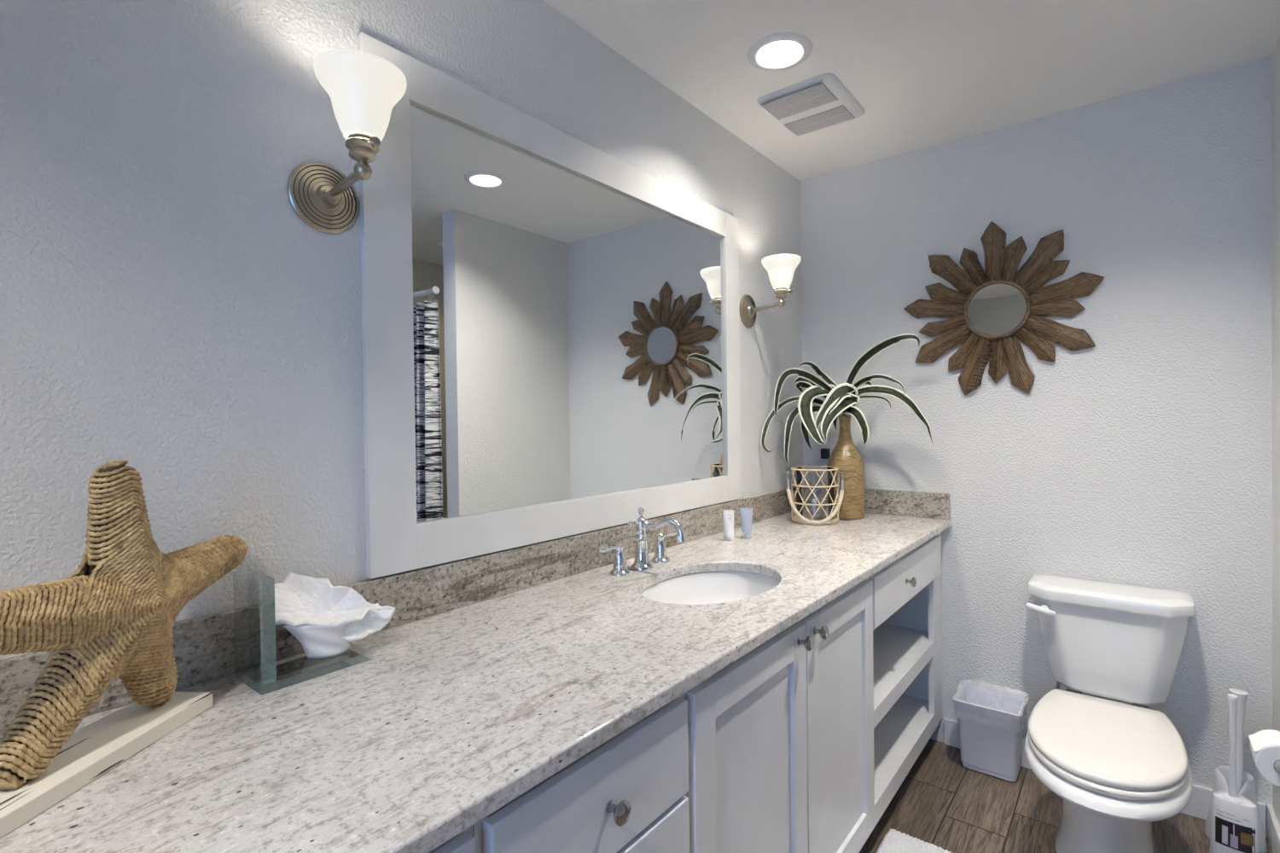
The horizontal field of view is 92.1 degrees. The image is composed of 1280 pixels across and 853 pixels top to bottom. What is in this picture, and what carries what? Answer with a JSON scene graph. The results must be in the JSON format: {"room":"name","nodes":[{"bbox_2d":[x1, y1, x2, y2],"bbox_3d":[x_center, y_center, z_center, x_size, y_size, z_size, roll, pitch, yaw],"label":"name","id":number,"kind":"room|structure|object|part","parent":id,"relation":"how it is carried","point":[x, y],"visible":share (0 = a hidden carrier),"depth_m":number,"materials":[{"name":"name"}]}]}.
{"room":"bathroom","nodes":[
{"label":"bathroom","id":0,"kind":"room"},
{"bbox_2d":[0,0,802,659],"bbox_3d":[-0.507,0.110,1.371,0.100,2.440,4.150,0,1,39],"label":"wall","id":1,"kind":"structure","parent":0,"point":[168,310],"depth_m":1.04,"materials":[{"name":"paint"}]},
{"bbox_2d":[0,525,622,738],"bbox_3d":[-0.578,0.361,1.184,0.020,0.104,1.662,0,1,39],"label":"backsplash","id":2,"kind":"structure","parent":1,"relation":"attached to","point":[206,648],"depth_m":1.27,"materials":[{"name":"stone"}]},
{"bbox_2d":[287,48,407,233],"bbox_3d":[-0.515,-0.494,1.105,0.221,0.250,0.149,0,1,39],"label":"wall sconce","id":3,"kind":"object","parent":1,"relation":"attached to","point":[363,88],"visible":1,"depth_m":1.07,"materials":[{"name":"white glass"}]},
{"bbox_3d":[-0.533,-0.442,1.121,0.121,0.028,0.015,0,1,39],"label":"arm","id":4,"kind":"part","parent":3,"relation":"part of","materials":[{"name":"silver metal"}]},
{"bbox_3d":[-0.488,-0.562,1.082,0.149,0.114,0.149,0,1,39],"label":"lamp shade","id":5,"kind":"part","parent":3,"relation":"part of","materials":[{"name":"white glass"}]},
{"bbox_2d":[356,31,741,579],"bbox_3d":[-0.085,-0.249,1.808,0.018,1.082,1.490,0,1,39],"label":"wall mirror","id":6,"kind":"object","parent":1,"relation":"attached to","point":[550,326],"visible":1,"depth_m":1.56,"materials":[{"name":"white wood"}]},
{"bbox_3d":[-0.088,-0.251,1.813,0.006,0.894,1.287,0,1,39],"label":"glass","id":7,"kind":"part","parent":6,"relation":"part of","materials":[{"name":"silver mirror"}]},
{"bbox_2d":[618,486,805,559],"bbox_3d":[0.350,0.336,2.350,0.020,0.104,1.317,0,1,39],"label":"backsplash","id":8,"kind":"structure","parent":1,"relation":"attached to","point":[701,522],"depth_m":2.20,"materials":[{"name":"stone"}]},
{"bbox_2d":[739,253,801,327],"bbox_3d":[0.517,-0.522,2.401,0.221,0.250,0.149,0,1,39],"label":"wall sconce","id":9,"kind":"object","parent":1,"relation":"attached to","point":[780,268],"visible":1,"depth_m":2.36,"materials":[{"name":"white glass"}]},
{"bbox_3d":[0.499,-0.470,2.417,0.121,0.028,0.015,0,1,39],"label":"arm","id":10,"kind":"part","parent":9,"relation":"part of","materials":[{"name":"silver metal"}]},
{"bbox_3d":[0.544,-0.590,2.378,0.149,0.114,0.149,0,1,39],"label":"lamp shade","id":11,"kind":"part","parent":9,"relation":"part of","materials":[{"name":"white glass"}]},
{"bbox_2d":[543,0,1279,180],"bbox_3d":[0.534,-1.114,0.517,2.800,0.001,4.150,0,1,39],"label":"ceiling","id":12,"kind":"structure","parent":0,"point":[923,73],"depth_m":1.88,"materials":[{"name":"paint"}]},
{"bbox_2d":[747,32,812,71],"bbox_3d":[0.420,-1.165,1.859,0.192,0.094,0.192,0,1,39],"label":"recessed light","id":13,"kind":"object","parent":12,"relation":"in","point":[785,50],"visible":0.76,"depth_m":1.90,"materials":[{"name":"grey"}]},
{"bbox_2d":[756,73,864,136],"bbox_3d":[0.608,-1.121,2.180,0.273,0.026,0.345,0,1,39],"label":"exhaust fan","id":14,"kind":"object","parent":12,"relation":"attached to","point":[821,101],"visible":1,"depth_m":2.13,"materials":[{"name":"plastic"}]},
{"bbox_2d":[760,82,837,120],"bbox_3d":[0.543,-1.108,2.110,0.220,0.004,0.135,0,1,39],"label":"grille","id":15,"kind":"object","parent":14,"relation":"attached to","point":[804,97],"depth_m":2.09,"materials":[{"name":"plastic"}]},
{"bbox_2d":[784,104,854,136],"bbox_3d":[0.652,-1.111,2.247,0.220,0.004,0.115,0,1,39],"label":"grille","id":16,"kind":"object","parent":14,"relation":"attached to","point":[835,114],"depth_m":2.23,"materials":[{"name":"plastic"}]},
{"bbox_2d":[800,56,1272,805],"bbox_3d":[1.849,0.072,2.083,2.700,2.440,0.100,0,1,39],"label":"wall","id":17,"kind":"structure","parent":0,"point":[1142,456],"depth_m":2.19,"materials":[{"name":"paint"}]},
{"bbox_2d":[820,448,829,459],"bbox_3d":[0.842,0.123,2.803,0.034,0.047,0.030,0,1,39],"label":"plug","id":18,"kind":"object","parent":17,"relation":"attached to","point":[824,452],"visible":0.91,"depth_m":2.79,"materials":[{"name":"black plastic"}]},
{"bbox_2d":[802,484,950,519],"bbox_3d":[1.004,0.324,2.684,0.626,0.104,0.020,0,1,39],"label":"backsplash","id":19,"kind":"structure","parent":17,"relation":"attached to","point":[933,505],"depth_m":2.59,"materials":[{"name":"stone"}]},
{"bbox_2d":[903,221,1104,395],"bbox_3d":[1.359,-0.456,2.365,0.671,0.671,0.039,0,1,39],"label":"sunburst mirror","id":20,"kind":"object","parent":17,"relation":"attached to","point":[995,309],"visible":1,"depth_m":2.35,"materials":[{"name":"brown wood"}]},
{"bbox_3d":[1.367,-0.446,2.362,0.195,0.195,0.028,0,1,39],"label":"glass","id":21,"kind":"part","parent":20,"relation":"part of","materials":[{"name":"silver mirror"}]},
{"bbox_2d":[943,718,1266,837],"bbox_3d":[1.605,1.241,2.229,0.929,0.105,0.014,0,1,39],"label":"baseboard","id":22,"kind":"structure","parent":17,"relation":"attached to","point":[1198,805],"depth_m":2.04,"materials":[{"name":"white wood"}]},
{"bbox_2d":[859,738,1272,852],"bbox_3d":[0.565,1.356,0.544,2.800,0.060,4.150,0,1,39],"label":"floor","id":23,"kind":"structure","parent":0,"point":[949,805],"depth_m":2.06,"materials":[{"name":"brown wood"}]},
{"bbox_2d":[430,826,475,852],"bbox_3d":[-0.622,0.894,0.623,0.640,0.892,0.708,0,1,39],"label":"base cabinet","id":24,"kind":"object","parent":23,"relation":"on","point":[463,842],"visible":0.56,"depth_m":0.70,"materials":[{"name":"white wood"}]},
{"bbox_2d":[472,695,689,852],"bbox_3d":[-0.266,0.884,1.070,0.640,0.892,0.432,0,1,39],"label":"base cabinet","id":25,"kind":"object","parent":23,"relation":"on","point":[625,795],"visible":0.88,"depth_m":0.90,"materials":[{"name":"white wood"}]},
{"bbox_3d":[-0.031,0.547,0.879,0.032,0.033,0.033,0,1,39],"label":"knob","id":26,"kind":"part","parent":25,"relation":"part of","materials":[{"name":"silver metal"}]},
{"bbox_3d":[-0.050,0.767,0.895,0.019,0.266,0.411,0,1,39],"label":"drawer","id":27,"kind":"part","parent":25,"relation":"part of","materials":[{"name":"white wood"}]},
{"bbox_2d":[681,579,874,852],"bbox_3d":[0.167,0.873,1.613,0.640,0.892,0.956,0,1,39],"label":"base cabinet","id":28,"kind":"object","parent":23,"relation":"on","point":[781,738],"visible":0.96,"depth_m":1.38,"materials":[{"name":"white wood"}]},
{"bbox_3d":[0.236,0.818,1.254,0.019,0.718,0.465,0,1,39],"label":"door","id":29,"kind":"part","parent":28,"relation":"part of","materials":[{"name":"white wood"}]},
{"bbox_3d":[0.372,0.486,1.385,0.032,0.033,0.033,0,1,39],"label":"knob","id":30,"kind":"part","parent":28,"relation":"part of","materials":[{"name":"silver metal"}]},
{"bbox_3d":[0.427,0.484,1.454,0.032,0.033,0.033,0,1,39],"label":"knob","id":31,"kind":"part","parent":28,"relation":"part of","materials":[{"name":"silver metal"}]},
{"bbox_3d":[0.529,0.810,1.622,0.019,0.718,0.466,0,1,39],"label":"door","id":32,"kind":"part","parent":28,"relation":"part of","materials":[{"name":"white wood"}]},
{"bbox_2d":[866,533,942,835],"bbox_3d":[0.744,0.858,2.338,0.640,0.892,0.895,0,1,39],"label":"base cabinet","id":33,"kind":"object","parent":23,"relation":"on","point":[907,655],"visible":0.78,"depth_m":2.28,"materials":[{"name":"white wood"}]},
{"bbox_2d":[0,484,952,852],"bbox_3d":[0.079,0.362,1.517,0.634,0.132,3.000,0,1,39],"label":"countertop","id":34,"kind":"structure","parent":33,"relation":"on","point":[489,676],"depth_m":0.97,"materials":[{"name":"stone"}]},
{"bbox_2d":[0,459,248,838],"bbox_3d":[-0.693,0.232,0.754,0.100,0.374,0.591,-1,1,3],"label":"sculpture","id":35,"kind":"object","parent":34,"relation":"on","point":[115,615],"visible":1,"depth_m":0.77,"materials":[{"name":"wicker"}]},
{"bbox_3d":[-0.694,0.409,0.691,0.094,0.021,0.460,-1,1,3],"label":"board","id":36,"kind":"part","parent":35,"relation":"part of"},
{"bbox_2d":[232,569,371,695],"bbox_3d":[-0.573,0.326,1.055,0.110,0.176,0.178,0,1,39],"label":"bookend","id":37,"kind":"object","parent":34,"relation":"on","point":[270,677],"visible":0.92,"depth_m":1.01,"materials":[{"name":"clear glass"}]},
{"bbox_2d":[274,571,395,658],"bbox_3d":[-0.549,0.327,1.089,0.220,0.143,0.089,-1,1,-29],"label":"shell ornament","id":38,"kind":"object","parent":37,"relation":"on","point":[323,617],"visible":0.96,"depth_m":1.09,"materials":[{"name":"white ceramic"}]},
{"bbox_2d":[598,507,686,576],"bbox_3d":[0.003,0.314,1.749,0.248,0.170,0.232,-1,1,-6],"label":"faucet","id":39,"kind":"object","parent":34,"relation":"on","point":[641,563],"visible":1,"depth_m":1.73,"materials":[{"name":"silver metal"}]},
{"bbox_3d":[-0.070,0.358,1.659,0.055,0.085,0.102,0,1,39],"label":"handle","id":40,"kind":"part","parent":39,"relation":"part of","materials":[{"name":"silver metal"}]},
{"bbox_3d":[-0.021,0.278,1.751,0.027,0.017,0.017,0,1,21],"label":"lift rod","id":41,"kind":"part","parent":39,"relation":"part of","materials":[{"name":"silver metal"}]},
{"bbox_3d":[0.004,0.314,1.742,0.062,0.170,0.062,0,1,39],"label":"spout post","id":42,"kind":"part","parent":39,"relation":"part of","materials":[{"name":"silver metal"}]},
{"bbox_3d":[0.066,0.280,1.692,0.140,0.061,0.026,0,1,39],"label":"spout","id":43,"kind":"part","parent":39,"relation":"part of","materials":[{"name":"silver metal"}]},
{"bbox_3d":[0.075,0.354,1.841,0.055,0.085,0.102,0,1,39],"label":"handle","id":44,"kind":"part","parent":39,"relation":"part of","materials":[{"name":"silver metal"}]},
{"bbox_2d":[640,570,779,605],"bbox_3d":[0.188,0.504,1.600,0.355,0.155,0.499,0,1,39],"label":"sink","id":45,"kind":"object","parent":34,"relation":"in","point":[715,587],"visible":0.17,"depth_m":1.77,"materials":[{"name":"ceramic"}]},
{"bbox_2d":[722,510,733,541],"bbox_3d":[0.306,0.339,2.122,0.035,0.104,0.036,0,1,39],"label":"toiletry tube","id":46,"kind":"object","parent":34,"relation":"on","point":[728,514],"visible":1,"depth_m":2.11,"materials":[{"name":"white plastic"}]},
{"bbox_2d":[739,507,753,539],"bbox_3d":[0.371,0.337,2.151,0.034,0.106,0.033,-1,1,-34],"label":"toiletry tube","id":47,"kind":"object","parent":34,"relation":"on","point":[746,514],"visible":1,"depth_m":2.14,"materials":[{"name":"white plastic"}]},
{"bbox_2d":[785,465,844,525],"bbox_3d":[0.704,0.274,2.475,0.224,0.216,0.219,0,1,39],"label":"lantern","id":48,"kind":"object","parent":34,"relation":"on","point":[829,518],"visible":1,"depth_m":2.44,"materials":[{"name":"beige wicker"}]},
{"bbox_3d":[0.686,0.311,2.418,0.222,0.139,0.095,-1,1,16],"label":"rope handle","id":49,"kind":"part","parent":48,"relation":"part of","materials":[{"name":"fabric"}]},
{"bbox_2d":[826,415,864,519],"bbox_3d":[0.856,0.166,2.572,0.151,0.426,0.151,0,1,39],"label":"vase","id":50,"kind":"object","parent":34,"relation":"on","point":[845,456],"visible":0.87,"depth_m":2.51,"materials":[{"name":"brown wood"}]},
{"bbox_2d":[760,333,933,466],"bbox_3d":[0.832,-0.092,2.499,0.646,0.546,0.268,0,1,23],"label":"plant","id":51,"kind":"object","parent":50,"relation":"in","point":[841,399],"visible":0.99,"depth_m":2.52,"materials":[{"name":"green plant"}]},
{"bbox_3d":[0.718,0.862,2.359,0.562,0.020,0.860,0,1,39],"label":"shelf","id":52,"kind":"part","parent":33,"relation":"part of","materials":[{"name":"white wood"}]},
{"bbox_3d":[0.722,1.149,2.362,0.562,0.020,0.860,0,1,39],"label":"shelf","id":53,"kind":"part","parent":33,"relation":"part of","materials":[{"name":"white wood"}]},
{"bbox_3d":[0.932,0.513,2.129,0.019,0.151,0.805,0,1,39],"label":"drawer","id":54,"kind":"part","parent":33,"relation":"part of","materials":[{"name":"white wood"}]},
{"bbox_3d":[0.901,0.516,2.049,0.032,0.033,0.033,0,1,39],"label":"knob","id":55,"kind":"part","parent":33,"relation":"part of","materials":[{"name":"silver metal"}]},
{"bbox_2d":[875,828,954,852],"bbox_3d":[0.752,1.300,1.614,0.396,0.021,0.664,0,1,39],"label":"bath mat","id":56,"kind":"object","parent":23,"relation":"on","point":[893,841],"visible":1,"depth_m":1.90,"materials":[{"name":"white fabric"}]},
{"bbox_2d":[954,684,1025,781],"bbox_3d":[1.316,1.147,2.318,0.236,0.299,0.201,0,1,39],"label":"wastebasket","id":57,"kind":"object","parent":23,"relation":"on","point":[990,722],"visible":1,"depth_m":2.28,"materials":[{"name":"plastic"}]},
{"bbox_2d":[1024,574,1195,852],"bbox_3d":[1.385,0.927,1.846,0.450,0.746,0.854,0,1,39],"label":"toilet","id":58,"kind":"object","parent":23,"relation":"on","point":[1117,769],"visible":1,"depth_m":1.85,"materials":[{"name":"ceramic"}]},
{"bbox_3d":[1.379,0.630,2.124,0.085,0.031,0.031,0,1,39],"label":"flush lever","id":59,"kind":"part","parent":58,"relation":"part of","materials":[{"name":"white plastic"}]},
{"bbox_3d":[1.308,0.900,1.741,0.360,0.020,0.540,0,1,39],"label":"seat","id":60,"kind":"part","parent":58,"relation":"part of","materials":[{"name":"plastic"}]},
{"bbox_3d":[1.312,0.877,1.746,0.358,0.022,0.534,0,1,39],"label":"lid","id":61,"kind":"part","parent":58,"relation":"part of","materials":[{"name":"plastic"}]},
{"bbox_3d":[1.354,1.105,1.798,0.376,0.392,0.736,0,1,39],"label":"bowl","id":62,"kind":"part","parent":58,"relation":"part of","materials":[{"name":"ceramic"}]},
{"bbox_3d":[1.586,0.745,2.098,0.418,0.302,0.187,0,1,39],"label":"tank","id":63,"kind":"part","parent":58,"relation":"part of","materials":[{"name":"ceramic"}]},
{"bbox_3d":[1.579,0.571,2.091,0.450,0.044,0.216,0,1,39],"label":"tank lid","id":64,"kind":"part","parent":58,"relation":"part of","materials":[{"name":"ceramic"}]},
{"bbox_2d":[1209,694,1260,852],"bbox_3d":[1.765,1.046,1.833,0.112,0.499,0.089,0,1,39],"label":"toilet brush","id":65,"kind":"object","parent":23,"relation":"on","point":[1234,826],"visible":1,"depth_m":1.82,"materials":[{"name":"white plastic"},{"name":"paper label"}]},
{"bbox_2d":[1221,825,1227,844],"bbox_3d":[1.726,1.205,1.820,0.003,0.052,0.013,-1,1,-37],"label":"picture","id":66,"kind":"object","parent":65,"relation":"attached to","point":[1224,828],"depth_m":1.82},
{"bbox_3d":[1.759,0.952,1.831,0.044,0.310,0.044,0,1,39],"label":"handle","id":67,"kind":"part","parent":65,"relation":"part of","materials":[{"name":"white plastic"}]},
{"bbox_2d":[1230,834,1238,849],"bbox_3d":[1.738,1.215,1.805,0.002,0.036,0.016,-1,1,-45],"label":"picture","id":68,"kind":"object","parent":65,"relation":"attached to","point":[1234,838],"depth_m":1.80},
{"bbox_2d":[1240,832,1253,847],"bbox_3d":[1.760,1.198,1.788,0.029,0.032,0.003,0,1,29],"label":"picture","id":69,"kind":"object","parent":65,"relation":"attached to","point":[1247,839],"depth_m":1.79,"materials":[{"name":"paper"}]},
{"bbox_2d":[1239,826,1255,834],"bbox_3d":[1.762,1.172,1.788,0.034,0.011,0.004,0,1,27],"label":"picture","id":70,"kind":"object","parent":65,"relation":"on","point":[1243,830],"depth_m":1.79},
{"bbox_2d":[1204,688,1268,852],"bbox_3d":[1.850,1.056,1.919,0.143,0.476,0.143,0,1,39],"label":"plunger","id":71,"kind":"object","parent":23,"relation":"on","point":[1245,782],"visible":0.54,"depth_m":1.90,"materials":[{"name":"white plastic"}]},
{"bbox_3d":[1.855,0.997,1.912,0.043,0.358,0.043,0,1,39],"label":"handle","id":72,"kind":"part","parent":71,"relation":"part of","materials":[{"name":"white plastic"}]},
{"bbox_2d":[1271,35,1279,826],"bbox_3d":[1.758,0.079,1.571,0.105,2.440,0.815,0,1,39],"label":"wall","id":73,"kind":"structure","parent":0,"point":[1276,55],"depth_m":1.87,"materials":[{"name":"paint"}]},
{"bbox_2d":[1266,804,1279,852],"bbox_3d":[1.726,1.247,1.621,0.014,0.105,0.814,0,1,39],"label":"baseboard","id":74,"kind":"structure","parent":73,"relation":"attached to","point":[1272,825],"depth_m":1.87,"materials":[{"name":"white wood"}]},
{"bbox_2d":[1274,760,1279,774],"bbox_3d":[1.625,0.827,1.544,0.072,0.040,0.172,0,1,39],"label":"toilet paper holder","id":75,"kind":"object","parent":73,"relation":"attached to","point":[1277,765],"visible":0.12,"depth_m":1.50,"materials":[{"name":"silver metal"}]},
{"bbox_2d":[1247,729,1279,787],"bbox_3d":[1.594,0.827,1.535,0.106,0.104,0.100,0,1,39],"label":"toilet paper roll","id":76,"kind":"object","parent":75,"relation":"on","point":[1264,745],"visible":0.98,"depth_m":1.52,"materials":[{"name":"paper"}]}
]}

